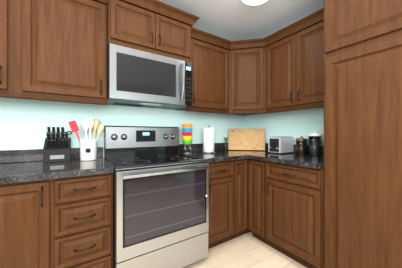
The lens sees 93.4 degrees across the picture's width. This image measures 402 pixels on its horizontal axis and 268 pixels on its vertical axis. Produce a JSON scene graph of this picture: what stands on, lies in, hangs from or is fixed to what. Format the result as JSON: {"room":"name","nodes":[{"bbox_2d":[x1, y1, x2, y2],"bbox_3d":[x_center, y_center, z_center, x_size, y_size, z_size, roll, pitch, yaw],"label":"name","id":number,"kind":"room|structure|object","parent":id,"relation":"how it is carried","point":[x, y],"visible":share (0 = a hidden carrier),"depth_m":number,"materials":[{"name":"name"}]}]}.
{"room":"kitchen","nodes":[
{"label":"kitchen","id":0,"kind":"room"},
{"bbox_2d":[0,97,245,157],"bbox_3d":[-1.091,-0.077,1.810,4.170,2.440,0.120,0,0,-33],"label":"wall","id":1,"kind":"structure","parent":0,"point":[25,124],"depth_m":1.74,"materials":[{"name":"teal paint"}]},
{"bbox_2d":[0,0,23,98],"bbox_3d":[-1.579,-0.708,1.223,0.610,0.862,0.323,0,0,-33],"label":"upper cabinet","id":2,"kind":"object","parent":1,"relation":"attached to","point":[7,7],"depth_m":1.25,"materials":[{"name":"brown wood"}]},
{"bbox_2d":[16,0,107,104],"bbox_3d":[-1.091,-0.708,1.543,0.557,0.862,0.323,0,0,-33],"label":"upper cabinet","id":3,"kind":"object","parent":1,"relation":"attached to","point":[53,50],"depth_m":1.40,"materials":[{"name":"brown wood"}]},
{"bbox_2d":[108,0,191,62],"bbox_3d":[-0.519,-0.946,1.877,0.762,0.447,0.393,0,0,-33],"label":"upper cabinet","id":4,"kind":"object","parent":1,"relation":"attached to","point":[149,26],"depth_m":1.69,"materials":[{"name":"brown wood"}]},
{"bbox_2d":[107,43,191,109],"bbox_3d":[-0.501,-0.498,1.850,0.756,0.439,0.457,0,0,-33],"label":"microwave","id":5,"kind":"object","parent":4,"relation":"attached to","point":[137,78],"visible":0.98,"depth_m":1.68,"materials":[{"name":"silver metal"}]},
{"bbox_2d":[176,28,231,112],"bbox_3d":[0.023,-0.683,2.275,0.577,0.812,0.323,0,0,-33],"label":"upper cabinet","id":6,"kind":"object","parent":1,"relation":"attached to","point":[211,56],"depth_m":2.14,"materials":[{"name":"brown wood"}]},
{"bbox_2d":[216,38,271,114],"bbox_3d":[0.597,-0.683,2.482,0.608,0.812,0.608,0,0,-33],"label":"upper cabinet","id":7,"kind":"object","parent":1,"relation":"attached to","point":[247,55],"depth_m":2.25,"materials":[{"name":"brown wood"}]},
{"bbox_2d":[158,0,323,40],"bbox_3d":[0.095,-1.357,0.005,4.410,0.120,4.440,0,0,-33],"label":"ceiling","id":8,"kind":"structure","parent":0,"point":[233,20],"depth_m":2.06,"materials":[{"name":"grey paint"}]},
{"bbox_2d":[242,0,266,4],"bbox_3d":[0.493,-1.239,1.667,0.340,0.112,0.340,0,0,-33],"label":"ceiling light fixture","id":9,"kind":"object","parent":8,"relation":"attached to","point":[253,2],"visible":1,"depth_m":1.72,"materials":[{"name":"white glass"}]},
{"bbox_2d":[183,231,306,267],"bbox_3d":[0.095,1.203,0.005,4.410,0.120,4.440,0,0,-33],"label":"floor","id":10,"kind":"structure","parent":0,"point":[247,250],"depth_m":1.75,"materials":[{"name":"beige wood"}]},
{"bbox_2d":[0,179,55,267],"bbox_3d":[-1.247,0.707,1.264,0.450,0.872,0.618,0,0,-33],"label":"base cabinet","id":11,"kind":"object","parent":10,"relation":"on","point":[27,209],"depth_m":1.07,"materials":[{"name":"brown wood"}]},
{"bbox_2d":[56,173,112,267],"bbox_3d":[-0.918,0.707,1.480,0.337,0.872,0.618,0,0,-33],"label":"base cabinet","id":12,"kind":"object","parent":10,"relation":"on","point":[67,222],"depth_m":1.23,"materials":[{"name":"brown wood"}]},
{"bbox_2d":[0,147,113,184],"bbox_3d":[-1.329,0.198,1.195,1.336,0.140,0.643,0,0,-33],"label":"countertop","id":13,"kind":"structure","parent":12,"relation":"on","point":[26,165],"depth_m":1.31,"materials":[{"name":"black stone"}]},
{"bbox_2d":[43,127,71,162],"bbox_3d":[-1.170,0.086,1.556,0.184,0.280,0.159,0,0,-33],"label":"knife block","id":14,"kind":"object","parent":13,"relation":"on","point":[56,148],"visible":1,"depth_m":1.52,"materials":[{"name":"black plastic"}]},
{"bbox_2d":[68,117,103,160],"bbox_3d":[-0.980,0.041,1.628,0.265,0.372,0.138,0,0,-33],"label":"utensil crock","id":15,"kind":"object","parent":13,"relation":"on","point":[88,149],"visible":1,"depth_m":1.60,"materials":[{"name":"white ceramic"}]},
{"bbox_2d":[104,126,209,267],"bbox_3d":[-0.411,0.534,1.714,0.758,1.217,0.728,0,0,-33],"label":"range","id":16,"kind":"object","parent":10,"relation":"on","point":[160,202],"visible":0.98,"depth_m":1.48,"materials":[{"name":"silver metal"}]},
{"bbox_2d":[208,160,235,248],"bbox_3d":[0.019,0.707,2.096,0.373,0.872,0.618,0,0,-33],"label":"base cabinet","id":17,"kind":"object","parent":10,"relation":"on","point":[222,175],"depth_m":1.86,"materials":[{"name":"brown wood"}]},
{"bbox_2d":[236,159,247,237],"bbox_3d":[0.254,0.707,2.251,0.190,0.872,0.618,0,0,-33],"label":"base cabinet","id":18,"kind":"object","parent":10,"relation":"on","point":[241,165],"depth_m":2.00,"materials":[{"name":"brown wood"}]},
{"bbox_2d":[248,159,263,241],"bbox_3d":[0.820,0.707,2.133,0.618,0.872,0.240,0,0,-33],"label":"base cabinet","id":19,"kind":"object","parent":10,"relation":"on","point":[255,167],"depth_m":1.96,"materials":[{"name":"brown wood"}]},
{"bbox_2d":[264,161,323,267],"bbox_3d":[1.028,0.707,1.816,0.618,0.872,0.518,0,0,-33],"label":"base cabinet","id":20,"kind":"object","parent":10,"relation":"on","point":[293,195],"depth_m":1.61,"materials":[{"name":"brown wood"}]},
{"bbox_2d":[178,143,323,168],"bbox_3d":[0.561,0.198,2.011,1.184,0.140,1.356,0,0,-33],"label":"countertop","id":21,"kind":"structure","parent":20,"relation":"on","point":[316,162],"depth_m":1.97,"materials":[{"name":"black stone"}]},
{"bbox_2d":[182,124,191,153],"bbox_3d":[-0.154,0.059,2.151,0.119,0.336,0.119,0,0,-33],"label":"rack","id":22,"kind":"object","parent":21,"relation":"on","point":[187,134],"visible":1,"depth_m":2.11,"materials":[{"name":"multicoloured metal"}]},
{"bbox_2d":[202,125,214,152],"bbox_3d":[0.092,0.064,2.241,0.156,0.325,0.156,0,0,-33],"label":"paper towel holder","id":23,"kind":"object","parent":21,"relation":"on","point":[208,139],"visible":1,"depth_m":2.18,"materials":[{"name":"white paper"}]},
{"bbox_2d":[224,137,227,149],"bbox_3d":[0.335,0.136,2.562,0.052,0.180,0.059,0,0,-33],"label":"plant","id":24,"kind":"object","parent":21,"relation":"on","point":[225,145],"visible":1,"depth_m":2.55,"materials":[{"name":"green plant"}]},
{"bbox_2d":[228,128,264,150],"bbox_3d":[0.614,0.077,2.566,0.480,0.292,0.091,0,0,12],"label":"cutting board","id":25,"kind":"object","parent":21,"relation":"on","point":[247,139],"visible":1,"depth_m":2.56,"materials":[{"name":"brown wood"}]},
{"bbox_2d":[268,137,293,153],"bbox_3d":[0.926,0.132,2.214,0.285,0.190,0.160,0,0,-33],"label":"toaster","id":26,"kind":"object","parent":21,"relation":"on","point":[280,145],"visible":0.98,"depth_m":2.15,"materials":[{"name":"silver metal"}]},
{"bbox_2d":[295,136,307,154],"bbox_3d":[1.095,0.128,2.062,0.122,0.198,0.122,0,0,-33],"label":"canister","id":27,"kind":"object","parent":21,"relation":"on","point":[301,145],"visible":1,"depth_m":2.02,"materials":[{"name":"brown glass"}]},
{"bbox_2d":[308,132,321,155],"bbox_3d":[1.173,0.103,1.952,0.126,0.248,0.126,0,0,-33],"label":"canister","id":28,"kind":"object","parent":21,"relation":"on","point":[314,144],"visible":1,"depth_m":1.91,"materials":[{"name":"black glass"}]},
{"bbox_2d":[324,0,401,267],"bbox_3d":[1.280,-0.018,1.379,0.675,2.322,0.595,0,0,-33],"label":"pantry cabinet","id":29,"kind":"object","parent":10,"relation":"on","point":[362,133],"visible":1,"depth_m":1.23,"materials":[{"name":"brown wood"}]},
{"bbox_2d":[246,107,323,145],"bbox_3d":[1.888,-0.077,1.183,0.120,2.440,4.200,0,0,-33],"label":"wall","id":30,"kind":"structure","parent":0,"point":[304,123],"depth_m":2.30,"materials":[{"name":"teal paint"}]},
{"bbox_2d":[264,8,323,111],"bbox_3d":[1.088,-0.683,1.993,0.323,0.812,0.748,0,0,-33],"label":"upper cabinet","id":31,"kind":"object","parent":30,"relation":"attached to","point":[293,55],"depth_m":1.90,"materials":[{"name":"brown wood"}]}
]}

